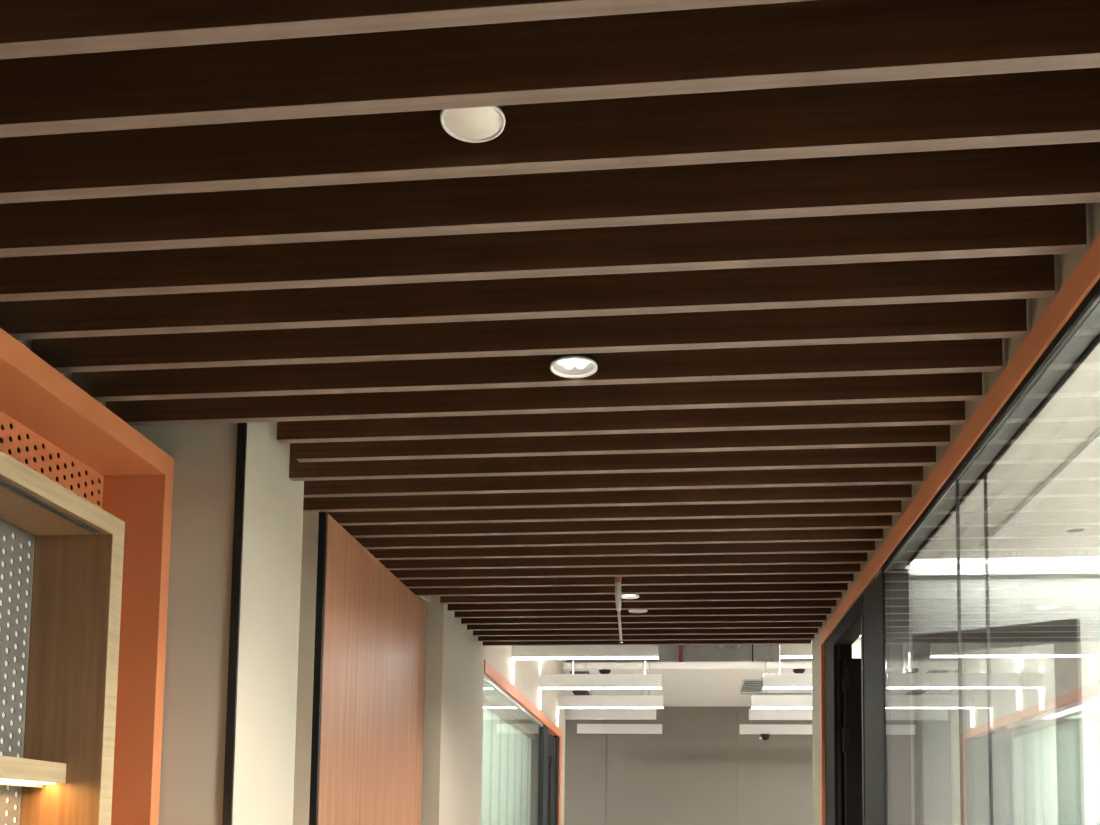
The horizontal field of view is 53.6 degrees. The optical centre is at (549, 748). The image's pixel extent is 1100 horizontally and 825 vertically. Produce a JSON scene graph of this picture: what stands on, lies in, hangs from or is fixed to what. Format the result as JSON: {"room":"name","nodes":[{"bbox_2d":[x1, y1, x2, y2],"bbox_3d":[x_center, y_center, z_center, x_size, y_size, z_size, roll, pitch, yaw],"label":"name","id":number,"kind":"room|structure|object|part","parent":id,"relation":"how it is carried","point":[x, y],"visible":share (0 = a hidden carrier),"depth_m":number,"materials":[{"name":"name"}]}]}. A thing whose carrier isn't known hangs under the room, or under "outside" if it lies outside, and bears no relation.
{"room":"office corridor","nodes":[
{"label":"office corridor","id":0,"kind":"room"},
{"bbox_2d":[18,339,105,405],"bbox_3d":[-1.501,0.183,0.426,0.242,2.860,5.530,0,-5,7],"label":"wall","id":1,"kind":"structure","parent":0,"point":[27,343],"depth_m":2.40,"materials":[{"name":"paint"}]},
{"bbox_2d":[97,422,303,824],"bbox_3d":[-0.998,0.393,2.925,0.466,2.860,0.432,0,-5,7],"label":"wall pier","id":2,"kind":"object","parent":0,"point":[204,455],"depth_m":2.78,"materials":[{"name":"paint"}]},
{"bbox_2d":[222,423,246,824],"bbox_3d":[-0.801,0.376,2.681,0.022,2.860,0.010,0,-5,7],"label":"trim","id":3,"kind":"structure","parent":2,"relation":"attached to","point":[242,427],"depth_m":2.73,"materials":[{"name":"black metal"}]},
{"bbox_2d":[293,512,318,824],"bbox_3d":[-0.940,0.476,3.943,0.547,2.860,1.610,0,-5,7],"label":"wall","id":4,"kind":"structure","parent":0,"point":[302,771],"depth_m":3.37,"materials":[{"name":"grey paint"}]},
{"bbox_2d":[309,512,426,824],"bbox_3d":[-0.649,0.614,3.987,0.023,2.600,1.394,0,-5,7],"label":"panel","id":5,"kind":"object","parent":4,"relation":"attached to","point":[370,649],"visible":1,"depth_m":3.82,"materials":[{"name":"brown wood"}]},
{"bbox_3d":[-0.575,0.665,4.611,0.020,2.600,0.116,0,-5,7],"label":"panel","id":6,"kind":"part","parent":5,"relation":"part of","materials":[{"name":"brown wood"}]},
{"bbox_2d":[419,596,431,601],"bbox_3d":[-0.533,-0.702,4.703,0.037,0.139,0.195,-1,-5,20],"label":"cable","id":7,"kind":"object","parent":5,"relation":"attached to","point":[422,597],"visible":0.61,"depth_m":4.68,"materials":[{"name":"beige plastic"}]},
{"bbox_2d":[417,596,565,824],"bbox_3d":[-0.439,0.166,7.405,0.540,4.050,5.310,0,-5,7],"label":"wall","id":8,"kind":"structure","parent":0,"point":[454,661],"depth_m":5.14,"materials":[{"name":"paint"}]},
{"bbox_2d":[481,696,534,824],"bbox_3d":[-0.369,0.937,7.435,0.060,2.400,3.390,0,-5,7],"label":"blind","id":9,"kind":"object","parent":8,"relation":"attached to","point":[506,745],"visible":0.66,"depth_m":7.72,"materials":[{"name":"white fabric"}]},
{"bbox_2d":[483,683,534,723],"bbox_3d":[-1.142,-0.423,8.003,1.880,0.060,4.185,0,-5,7],"label":"ceiling","id":10,"kind":"structure","parent":0,"point":[489,693],"depth_m":8.57,"materials":[{"name":"white paint"}]},
{"bbox_2d":[522,724,537,824],"bbox_3d":[-0.915,1.047,10.019,1.880,2.700,0.100,0,-5,7],"label":"wall","id":11,"kind":"structure","parent":0,"point":[533,728],"depth_m":9.95,"materials":[{"name":"paint"}]},
{"bbox_2d":[563,662,811,706],"bbox_3d":[2.283,-0.617,10.958,10.400,0.060,2.800,0,-5,7],"label":"ceiling","id":12,"kind":"structure","parent":0,"point":[702,684],"depth_m":10.13,"materials":[{"name":"white paint"}]},
{"bbox_2d":[567,670,591,673],"bbox_3d":[0.275,-0.690,9.964,0.210,0.010,0.280,0,-5,7],"label":"ceiling vent","id":13,"kind":"object","parent":12,"relation":"in","point":[568,671],"visible":0.67,"depth_m":9.87,"materials":[{"name":"white metal"}]},
{"bbox_2d":[570,690,590,694],"bbox_3d":[0.328,-0.575,11.383,0.200,0.010,0.480,0,-5,7],"label":"ceiling vent","id":14,"kind":"object","parent":12,"relation":"in","point":[574,692],"visible":0.66,"depth_m":11.34,"materials":[{"name":"white metal"}]},
{"bbox_2d":[599,669,610,673],"bbox_3d":[0.494,-0.679,9.816,0.110,0.050,0.110,0,-5,7],"label":"smoke detector","id":15,"kind":"object","parent":12,"relation":"attached to","point":[602,671],"visible":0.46,"depth_m":9.78,"materials":[{"name":"black plastic"}]},
{"bbox_2d":[557,661,662,725],"bbox_3d":[0.514,-0.467,9.312,0.904,0.555,0.044,0,-5,7],"label":"hanging baffle","id":16,"kind":"object","parent":12,"relation":"hanging from","point":[586,701],"visible":0.89,"depth_m":9.29,"materials":[{"name":"white metal"}]},
{"bbox_3d":[0.513,-0.399,9.306,0.904,0.101,0.040,0,-5,7],"label":"panel","id":17,"kind":"part","parent":16,"relation":"part of","materials":[{"name":"white metal"}]},
{"bbox_2d":[565,689,655,719],"bbox_3d":[0.571,-0.468,10.275,0.858,0.396,0.040,0,-5,7],"label":"hanging baffle","id":18,"kind":"object","parent":12,"relation":"hanging from","point":[571,714],"visible":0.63,"depth_m":10.24,"materials":[{"name":"white metal"}]},
{"bbox_3d":[0.568,-0.321,10.263,0.858,0.101,0.040,0,-5,7],"label":"panel","id":19,"kind":"part","parent":18,"relation":"part of","materials":[{"name":"white metal"}]},
{"bbox_2d":[577,720,661,733],"bbox_3d":[0.745,-0.353,11.659,0.906,0.396,0.040,0,-5,7],"label":"hanging baffle","id":20,"kind":"object","parent":12,"relation":"hanging from","point":[600,728],"visible":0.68,"depth_m":11.63,"materials":[{"name":"white metal"}]},
{"bbox_2d":[738,679,763,692],"bbox_3d":[1.989,-0.607,10.688,0.240,0.010,0.880,0,-5,7],"label":"ceiling vent","id":21,"kind":"object","parent":12,"relation":"in","point":[747,685],"visible":0.8,"depth_m":10.71,"materials":[{"name":"white metal"}]},
{"bbox_2d":[741,682,762,690],"bbox_3d":[1.989,-0.611,10.688,0.204,0.003,0.844,0,-5,7],"label":"grille","id":22,"kind":"object","parent":21,"relation":"attached to","point":[745,686],"depth_m":10.71,"materials":[{"name":"grey metal"}]},
{"bbox_2d":[738,692,811,694],"bbox_3d":[2.348,-0.562,11.178,0.820,0.010,0.140,0,-5,7],"label":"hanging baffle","id":23,"kind":"object","parent":12,"relation":"in","point":[762,693],"visible":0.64,"depth_m":11.17,"materials":[{"name":"white metal"}]},
{"bbox_2d":[740,724,811,733],"bbox_3d":[3.960,-0.337,11.286,3.940,0.396,0.040,0,-5,7],"label":"hanging baffle","id":24,"kind":"object","parent":12,"relation":"hanging from","point":[744,728],"visible":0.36,"depth_m":11.44,"materials":[{"name":"white metal"}]},
{"bbox_2d":[759,734,769,739],"bbox_3d":[2.261,-0.116,11.464,0.109,0.064,0.104,0,-5,7],"label":"dome camera","id":25,"kind":"object","parent":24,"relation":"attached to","point":[763,736],"visible":1,"depth_m":11.43,"materials":[{"name":"black plastic"}]},
{"bbox_2d":[749,709,811,719],"bbox_3d":[3.802,-0.452,9.900,3.935,0.396,0.040,0,-5,7],"label":"hanging baffle","id":26,"kind":"object","parent":12,"relation":"hanging from","point":[754,714],"visible":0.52,"depth_m":10.06,"materials":[{"name":"white metal"}]},
{"bbox_2d":[751,695,811,708],"bbox_3d":[3.672,-0.526,8.951,3.975,0.403,0.044,0,-5,7],"label":"hanging baffle","id":27,"kind":"object","parent":12,"relation":"hanging from","point":[757,701],"visible":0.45,"depth_m":9.12,"materials":[{"name":"white metal"}]},
{"bbox_2d":[793,668,804,672],"bbox_3d":[2.198,-0.671,9.619,0.110,0.050,0.110,0,-5,7],"label":"smoke detector","id":28,"kind":"object","parent":12,"relation":"attached to","point":[799,670],"visible":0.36,"depth_m":9.58,"materials":[{"name":"black plastic"}]},
{"bbox_2d":[564,644,812,824],"bbox_3d":[2.435,0.605,12.324,10.400,4.050,0.140,0,-5,7],"label":"wall","id":29,"kind":"structure","parent":0,"point":[700,770],"depth_m":12.43,"materials":[{"name":"grey paint"}]},
{"bbox_2d":[712,645,740,649],"bbox_3d":[2.010,-1.166,12.402,0.320,0.100,0.088,0,-5,7],"label":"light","id":30,"kind":"object","parent":29,"relation":"attached to","point":[719,647],"visible":0.67,"depth_m":12.37,"materials":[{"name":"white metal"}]},
{"bbox_2d":[812,202,1099,824],"bbox_3d":[3.609,-0.277,1.204,5.510,4.050,8.165,0,-5,7],"label":"wall","id":31,"kind":"structure","parent":0,"point":[1064,264],"depth_m":2.64,"materials":[{"name":"paint"}]},
{"bbox_2d":[0,0,812,59],"bbox_3d":[-0.203,-0.977,1.355,2.082,0.160,0.028,0,-5,7],"label":"ceiling slat","id":32,"kind":"object","parent":31,"relation":"attached to","point":[28,28],"visible":1,"depth_m":1.36,"materials":[{"name":"brown wood"}]},
{"bbox_2d":[0,254,1054,339],"bbox_3d":[-0.115,-0.914,2.117,2.082,0.160,0.028,0,-5,7],"label":"ceiling slat","id":33,"kind":"object","parent":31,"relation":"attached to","point":[1026,276],"visible":0.49,"depth_m":2.09,"materials":[{"name":"brown wood"}]},
{"bbox_2d":[31,299,1026,372],"bbox_3d":[-0.097,-0.901,2.275,2.082,0.160,0.028,0,-5,7],"label":"ceiling slat","id":34,"kind":"object","parent":31,"relation":"attached to","point":[985,319],"visible":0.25,"depth_m":2.25,"materials":[{"name":"brown wood"}]},
{"bbox_2d":[71,338,1002,401],"bbox_3d":[-0.078,-0.888,2.434,2.082,0.160,0.028,0,-5,7],"label":"ceiling slat","id":35,"kind":"object","parent":31,"relation":"attached to","point":[966,355],"visible":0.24,"depth_m":2.41,"materials":[{"name":"brown wood"}]},
{"bbox_2d":[550,353,596,377],"bbox_3d":[0.052,-0.868,2.351,0.102,0.101,0.102,0,-5,7],"label":"recessed light","id":36,"kind":"object","parent":35,"relation":"attached to","point":[562,365],"visible":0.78,"depth_m":2.36,"materials":[{"name":"white metal"}]},
{"bbox_3d":[0.051,-0.838,2.349,0.086,0.006,0.086,0,-5,7],"label":"lamp plate","id":37,"kind":"part","parent":36,"relation":"part of","materials":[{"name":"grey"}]},
{"bbox_2d":[0,203,1086,301],"bbox_3d":[-0.133,-0.927,1.963,2.082,0.160,0.028,0,-5,7],"label":"ceiling slat","id":38,"kind":"object","parent":31,"relation":"attached to","point":[1059,228],"visible":0.51,"depth_m":1.93,"materials":[{"name":"brown wood"}]},
{"bbox_2d":[105,372,981,425],"bbox_3d":[-0.061,-0.876,2.585,2.082,0.160,0.028,0,-5,7],"label":"ceiling slat","id":39,"kind":"object","parent":31,"relation":"attached to","point":[942,386],"visible":0.24,"depth_m":2.56,"materials":[{"name":"brown wood"}]},
{"bbox_2d":[0,0,1099,137],"bbox_3d":[-0.186,-0.965,1.505,2.082,0.160,0.028,0,-5,7],"label":"ceiling slat","id":40,"kind":"object","parent":31,"relation":"attached to","point":[815,42],"visible":0.78,"depth_m":1.47,"materials":[{"name":"brown wood"}]},
{"bbox_2d":[440,106,505,142],"bbox_3d":[-0.110,-0.924,1.567,0.094,0.052,0.094,0,-5,7],"label":"ceiling disc","id":41,"kind":"object","parent":40,"relation":"attached to","point":[476,124],"visible":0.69,"depth_m":1.57,"materials":[{"name":"beige plastic"}]},
{"bbox_2d":[0,68,1099,203],"bbox_3d":[-0.168,-0.952,1.661,2.082,0.160,0.028,0,-5,7],"label":"ceiling slat","id":42,"kind":"object","parent":31,"relation":"attached to","point":[1055,106],"visible":0.58,"depth_m":1.62,"materials":[{"name":"brown wood"}]},
{"bbox_2d":[0,142,1099,257],"bbox_3d":[-0.150,-0.939,1.814,2.082,0.160,0.028,0,-5,7],"label":"ceiling slat","id":43,"kind":"object","parent":31,"relation":"attached to","point":[1053,174],"visible":0.58,"depth_m":1.78,"materials":[{"name":"brown wood"}]},
{"bbox_2d":[303,484,911,511],"bbox_3d":[0.075,-0.815,3.311,1.978,0.160,0.028,0,-5,7],"label":"ceiling slat","id":44,"kind":"object","parent":31,"relation":"attached to","point":[898,491],"visible":0.24,"depth_m":3.28,"materials":[{"name":"brown wood"}]},
{"bbox_2d":[289,443,935,480],"bbox_3d":[0.041,-0.840,3.014,1.978,0.160,0.028,0,-5,7],"label":"ceiling slat","id":45,"kind":"object","parent":31,"relation":"attached to","point":[908,455],"visible":0.24,"depth_m":2.98,"materials":[{"name":"brown wood"}]},
{"bbox_2d":[304,466,922,497],"bbox_3d":[0.059,-0.827,3.164,1.978,0.160,0.028,0,-5,7],"label":"ceiling slat","id":46,"kind":"object","parent":31,"relation":"attached to","point":[899,474],"visible":0.24,"depth_m":3.13,"materials":[{"name":"brown wood"}]},
{"bbox_2d":[327,500,901,525],"bbox_3d":[0.092,-0.803,3.457,1.978,0.160,0.028,0,-5,7],"label":"ceiling slat","id":47,"kind":"object","parent":31,"relation":"attached to","point":[846,508],"visible":0.24,"depth_m":3.42,"materials":[{"name":"brown wood"}]},
{"bbox_2d":[342,515,891,537],"bbox_3d":[0.109,-0.791,3.602,1.978,0.160,0.028,0,-5,7],"label":"ceiling slat","id":48,"kind":"object","parent":31,"relation":"attached to","point":[871,521],"visible":0.24,"depth_m":3.57,"materials":[{"name":"brown wood"}]},
{"bbox_2d":[355,528,882,548],"bbox_3d":[0.126,-0.779,3.748,1.978,0.160,0.028,0,-5,7],"label":"ceiling slat","id":49,"kind":"object","parent":31,"relation":"attached to","point":[824,535],"visible":0.24,"depth_m":3.72,"materials":[{"name":"brown wood"}]},
{"bbox_2d":[277,401,964,443],"bbox_3d":[0.147,-0.863,2.708,1.697,0.160,0.028,0,-5,7],"label":"ceiling slat","id":50,"kind":"object","parent":31,"relation":"attached to","point":[936,412],"visible":0.44,"depth_m":2.69,"materials":[{"name":"brown wood"}]},
{"bbox_2d":[367,541,874,559],"bbox_3d":[0.143,-0.767,3.897,1.978,0.160,0.028,0,-5,7],"label":"ceiling slat","id":51,"kind":"object","parent":31,"relation":"attached to","point":[839,546],"visible":0.24,"depth_m":3.87,"materials":[{"name":"brown wood"}]},
{"bbox_2d":[378,553,866,569],"bbox_3d":[0.161,-0.754,4.048,1.978,0.160,0.028,0,-5,7],"label":"ceiling slat","id":52,"kind":"object","parent":31,"relation":"attached to","point":[805,558],"visible":0.24,"depth_m":4.02,"materials":[{"name":"brown wood"}]},
{"bbox_2d":[296,425,949,461],"bbox_3d":[0.163,-0.851,2.848,1.697,0.160,0.028,0,-5,7],"label":"ceiling slat","id":53,"kind":"object","parent":31,"relation":"attached to","point":[922,435],"visible":0.44,"depth_m":2.83,"materials":[{"name":"brown wood"}]},
{"bbox_2d":[389,563,859,579],"bbox_3d":[0.178,-0.742,4.198,1.978,0.160,0.028,0,-5,7],"label":"ceiling slat","id":54,"kind":"object","parent":31,"relation":"attached to","point":[791,568],"visible":0.24,"depth_m":4.17,"materials":[{"name":"brown wood"}]},
{"bbox_2d":[400,574,853,587],"bbox_3d":[0.196,-0.729,4.349,1.978,0.160,0.028,0,-5,7],"label":"ceiling slat","id":55,"kind":"object","parent":31,"relation":"attached to","point":[781,578],"visible":0.24,"depth_m":4.32,"materials":[{"name":"brown wood"}]},
{"bbox_2d":[408,583,847,595],"bbox_3d":[0.213,-0.717,4.499,1.978,0.160,0.028,0,-5,7],"label":"ceiling slat","id":56,"kind":"object","parent":31,"relation":"attached to","point":[805,587],"visible":0.24,"depth_m":4.46,"materials":[{"name":"brown wood"}]},
{"bbox_2d":[440,592,841,603],"bbox_3d":[0.370,-0.704,4.634,1.697,0.160,0.028,0,-5,7],"label":"ceiling slat","id":57,"kind":"object","parent":31,"relation":"attached to","point":[768,596],"visible":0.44,"depth_m":4.61,"materials":[{"name":"brown wood"}]},
{"bbox_2d":[621,594,638,598],"bbox_3d":[0.332,-0.683,4.563,0.084,0.101,0.084,0,-5,7],"label":"recessed light","id":58,"kind":"object","parent":57,"relation":"attached to","point":[623,596],"visible":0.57,"depth_m":4.57,"materials":[{"name":"white metal"}]},
{"bbox_2d":[448,600,835,610],"bbox_3d":[0.388,-0.691,4.789,1.697,0.160,0.028,0,-5,7],"label":"ceiling slat","id":59,"kind":"object","parent":31,"relation":"attached to","point":[777,603],"visible":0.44,"depth_m":4.77,"materials":[{"name":"brown wood"}]},
{"bbox_2d":[628,609,647,612],"bbox_3d":[0.393,-0.635,4.855,0.086,0.052,0.086,0,-5,7],"label":"ceiling disc","id":60,"kind":"object","parent":59,"relation":"attached to","point":[644,610],"visible":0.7,"depth_m":4.86,"materials":[{"name":"beige plastic"}]},
{"bbox_2d":[455,608,830,617],"bbox_3d":[0.406,-0.678,4.941,1.697,0.160,0.028,0,-5,7],"label":"ceiling slat","id":61,"kind":"object","parent":31,"relation":"attached to","point":[749,611],"visible":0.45,"depth_m":4.92,"materials":[{"name":"brown wood"}]},
{"bbox_2d":[461,615,826,624],"bbox_3d":[0.423,-0.666,5.093,1.697,0.160,0.028,0,-5,7],"label":"ceiling slat","id":62,"kind":"object","parent":31,"relation":"attached to","point":[765,618],"visible":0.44,"depth_m":5.07,"materials":[{"name":"brown wood"}]},
{"bbox_2d":[467,622,821,630],"bbox_3d":[0.440,-0.654,5.240,1.697,0.160,0.028,0,-5,7],"label":"ceiling slat","id":63,"kind":"object","parent":31,"relation":"attached to","point":[725,625],"visible":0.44,"depth_m":5.22,"materials":[{"name":"brown wood"}]},
{"bbox_2d":[473,628,817,635],"bbox_3d":[0.458,-0.641,5.392,1.697,0.160,0.028,0,-5,7],"label":"ceiling slat","id":64,"kind":"object","parent":31,"relation":"attached to","point":[738,630],"visible":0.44,"depth_m":5.37,"materials":[{"name":"brown wood"}]},
{"bbox_2d":[478,634,813,641],"bbox_3d":[0.475,-0.629,5.539,1.697,0.160,0.028,0,-5,7],"label":"ceiling slat","id":65,"kind":"object","parent":31,"relation":"attached to","point":[728,636],"visible":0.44,"depth_m":5.52,"materials":[{"name":"brown wood"}]},
{"bbox_2d":[483,639,810,645],"bbox_3d":[0.490,-0.618,5.671,1.697,0.160,0.028,0,-5,7],"label":"ceiling slat","id":66,"kind":"object","parent":31,"relation":"attached to","point":[799,641],"visible":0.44,"depth_m":5.65,"materials":[{"name":"brown wood"}]},
{"bbox_2d":[875,562,1099,824],"bbox_3d":[2.480,0.578,3.605,2.700,2.700,0.080,0,-5,7],"label":"wall","id":67,"kind":"structure","parent":0,"point":[1024,757],"depth_m":3.73,"materials":[{"name":"paint"}]},
{"bbox_2d":[913,618,1084,824],"bbox_3d":[1.427,0.748,3.459,0.515,2.287,0.040,-3,-6,39],"label":"door frame","id":68,"kind":"structure","parent":67,"relation":"in","point":[1064,634],"depth_m":3.40,"materials":[{"name":"metal"}]},
{"bbox_3d":[1.443,-0.359,3.549,0.515,0.066,0.040,-3,-6,39],"label":"rail","id":69,"kind":"part","parent":68,"relation":"part of","materials":[{"name":"metal"}]},
{"bbox_2d":[905,563,1099,576],"bbox_3d":[2.535,-0.610,3.643,2.610,0.035,0.025,0,-5,7],"label":"trim","id":70,"kind":"structure","parent":67,"relation":"attached to","point":[1045,568],"depth_m":3.74,"materials":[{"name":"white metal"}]},
{"bbox_2d":[914,343,1099,559],"bbox_3d":[2.162,-0.911,0.449,2.617,0.050,6.235,0,-5,7],"label":"ceiling","id":71,"kind":"structure","parent":0,"point":[1072,415],"depth_m":2.97,"materials":[{"name":"white painted plaster"}]},
{"bbox_2d":[910,557,1099,564],"bbox_3d":[2.534,-0.654,3.584,2.600,0.046,0.090,0,-5,7],"label":"light","id":72,"kind":"object","parent":71,"relation":"attached to","point":[1053,559],"visible":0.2,"depth_m":3.70,"materials":[{"name":"white plastic"}]},
{"bbox_2d":[979,427,1099,547],"bbox_3d":[1.195,-0.782,1.820,0.037,0.013,3.350,0,-5,7],"label":"ceiling track","id":73,"kind":"object","parent":71,"relation":"attached to","point":[1092,443],"visible":1,"depth_m":2.88,"materials":[{"name":"white metal"}]},
{"bbox_2d":[1061,525,1089,533],"bbox_3d":[1.589,-0.661,3.299,0.080,0.006,0.080,0,-5,7],"label":"recessed light","id":74,"kind":"object","parent":71,"relation":"in","point":[1078,529],"visible":1,"depth_m":3.30,"materials":[{"name":"white plastic"}]},
{"bbox_3d":[2.078,-1.764,9.147,10.400,0.150,6.900,0,-5,7],"label":"ceiling slab","id":75,"kind":"structure","parent":0,"visible":0},
{"bbox_2d":[512,645,657,683],"bbox_3d":[0.224,-1.151,6.786,0.904,1.505,0.044,0,-5,7],"label":"hanging baffle","id":76,"kind":"object","parent":75,"relation":"hanging from","point":[575,651],"visible":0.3,"depth_m":6.72,"materials":[{"name":"white metal"}]},
{"bbox_3d":[0.216,-0.610,6.742,0.904,0.101,0.040,0,-5,7],"label":"panel","id":77,"kind":"part","parent":76,"relation":"part of","materials":[{"name":"white metal"}]},
{"bbox_2d":[539,659,660,708],"bbox_3d":[0.381,-1.040,8.142,0.904,1.505,0.044,0,-5,7],"label":"hanging baffle","id":78,"kind":"object","parent":75,"relation":"hanging from","point":[547,681],"visible":0.79,"depth_m":8.08,"materials":[{"name":"white metal"}]},
{"bbox_3d":[0.373,-0.498,8.098,0.904,0.101,0.040,0,-5,7],"label":"panel","id":79,"kind":"part","parent":78,"relation":"part of","materials":[{"name":"white metal"}]},
{"bbox_2d":[679,645,682,661],"bbox_3d":[1.177,-1.202,9.781,0.035,0.875,0.035,0,-5,7],"label":"pipe","id":80,"kind":"object","parent":75,"relation":"hanging from","point":[680,646],"visible":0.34,"depth_m":9.74,"materials":[{"name":"red metal"}]},
{"bbox_2d":[763,644,811,688],"bbox_3d":[3.539,-1.100,7.782,3.975,1.353,0.044,0,-5,7],"label":"hanging baffle","id":81,"kind":"object","parent":75,"relation":"hanging from","point":[789,680],"visible":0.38,"depth_m":7.92,"materials":[{"name":"white metal"}]},
{"bbox_3d":[3.530,-0.483,7.732,3.975,0.101,0.040,0,-5,7],"label":"panel","id":82,"kind":"part","parent":81,"relation":"part of","materials":[{"name":"white metal"}]},
{"bbox_2d":[780,641,811,658],"bbox_3d":[3.380,-1.212,6.426,3.980,1.353,0.044,0,-5,7],"label":"hanging baffle","id":83,"kind":"object","parent":75,"relation":"hanging from","point":[786,650],"visible":0.12,"depth_m":6.57,"materials":[{"name":"white metal"}]},
{"bbox_3d":[1.548,2.072,4.751,10.400,0.120,15.300,0,-5,7],"label":"floor","id":84,"kind":"structure","parent":0,"visible":0},
{"bbox_2d":[0,328,173,824],"bbox_3d":[-1.191,0.446,1.687,0.190,2.549,2.040,0,-5,7],"label":"frame","id":85,"kind":"object","parent":84,"relation":"on","point":[50,425],"visible":0.61,"depth_m":2.69,"materials":[{"name":"paint"}]},
{"bbox_3d":[-1.260,0.474,1.696,0.002,2.493,1.946,0,-5,7],"label":"perforated panel","id":86,"kind":"part","parent":85,"relation":"part of","materials":[{"name":"orange paint"}]},
{"bbox_2d":[0,451,124,824],"bbox_3d":[-1.218,0.158,1.717,0.215,1.527,1.646,0,-5,7],"label":"shelf box","id":87,"kind":"object","parent":85,"relation":"attached to","point":[61,553],"visible":0.9,"depth_m":2.50,"materials":[{"name":"brown wood"}]},
{"bbox_2d":[0,756,66,787],"bbox_3d":[-1.243,0.000,1.733,0.100,0.056,1.540,0,-5,7],"label":"oak shelf","id":88,"kind":"object","parent":87,"relation":"attached to","point":[15,771],"visible":1,"depth_m":2.37,"materials":[{"name":"beige wood"}]},
{"bbox_3d":[-1.209,-0.581,1.777,0.213,0.044,1.646,0,-5,7],"label":"panel","id":89,"kind":"part","parent":87,"relation":"part of","materials":[{"name":"brown wood"}]},
{"bbox_3d":[-1.128,0.245,2.504,0.213,1.483,0.052,0,-5,7],"label":"panel","id":90,"kind":"part","parent":87,"relation":"part of","materials":[{"name":"brown wood"}]},
{"bbox_2d":[484,659,561,824],"bbox_3d":[-0.161,0.950,7.651,0.074,2.534,3.932,0,-5,7],"label":"glazed front","id":91,"kind":"object","parent":84,"relation":"on","point":[549,765],"visible":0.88,"depth_m":8.46,"materials":[{"name":"orange paint"}]},
{"bbox_3d":[-0.149,-0.279,7.751,0.063,0.067,3.932,0,-5,7],"label":"rail","id":92,"kind":"part","parent":91,"relation":"part of","materials":[{"name":"orange paint"}]},
{"bbox_3d":[-0.238,0.920,7.052,0.006,2.395,2.660,0,-5,7],"label":"glass pane","id":93,"kind":"part","parent":91,"relation":"part of","materials":[{"name":"clear glass"}]},
{"bbox_3d":[-0.006,0.735,8.788,0.029,1.350,0.021,0,-5,7],"label":"pull handle","id":94,"kind":"part","parent":91,"relation":"part of","materials":[{"name":"grey metal"}]},
{"bbox_3d":[-0.017,1.102,8.981,0.035,2.430,0.640,0,-5,7],"label":"door","id":95,"kind":"part","parent":91,"relation":"part of","materials":[{"name":"black metal"}]},
{"bbox_3d":[0.050,1.138,9.526,0.063,2.467,0.140,0,-5,7],"label":"post","id":96,"kind":"part","parent":91,"relation":"part of","materials":[{"name":"orange paint"}]},
{"bbox_2d":[861,569,891,824],"bbox_3d":[1.180,0.663,3.825,0.081,2.528,0.448,0,-5,7],"label":"door frame","id":97,"kind":"structure","parent":84,"relation":"on","point":[873,660],"depth_m":3.88,"materials":[{"name":"black metal"}]},
{"bbox_2d":[819,233,1099,824],"bbox_3d":[0.993,0.496,2.218,0.105,2.597,5.900,0,-5,7],"label":"glass wall","id":98,"kind":"structure","parent":84,"relation":"on","point":[1067,332],"depth_m":2.73,"materials":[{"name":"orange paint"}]},
{"bbox_3d":[1.302,0.769,5.106,0.055,2.528,0.065,0,-5,7],"label":"post","id":99,"kind":"part","parent":98,"relation":"part of","materials":[{"name":"orange paint"}]},
{"bbox_2d":[824,597,860,824],"bbox_3d":[1.266,0.724,4.558,0.080,2.528,1.032,0,-5,7],"label":"door frame","id":100,"kind":"structure","parent":98,"relation":"attached to","point":[838,647],"depth_m":4.84,"materials":[{"name":"black metal"}]},
{"bbox_2d":[842,658,862,824],"bbox_3d":[1.707,0.798,4.671,0.879,2.390,0.054,0,-5,7],"label":"door","id":101,"kind":"structure","parent":98,"relation":"in","point":[851,670],"depth_m":4.77,"materials":[{"name":"black metal"}]},
{"bbox_3d":[0.963,-0.761,2.325,0.008,0.064,5.900,0,-5,7],"label":"rail","id":102,"kind":"part","parent":98,"relation":"part of","materials":[{"name":"orange paint"}]},
{"bbox_3d":[-0.210,-1.167,1.737,2.410,0.080,8.200,0,-5,7],"label":"ceiling","id":103,"kind":"structure","parent":0,"visible":0},
{"bbox_2d":[615,577,622,642],"bbox_3d":[0.269,-0.602,4.261,0.034,0.386,0.026,0,-5,7],"label":"hanging rod","id":104,"kind":"object","parent":103,"relation":"hanging from","point":[617,579],"visible":0.8,"depth_m":4.25,"materials":[{"name":"grey metal"}]},
{"bbox_3d":[0.273,-0.476,4.250,0.021,0.128,0.011,0,-5,7],"label":"rod","id":105,"kind":"part","parent":104,"relation":"part of","materials":[{"name":"white metal"}]}
]}

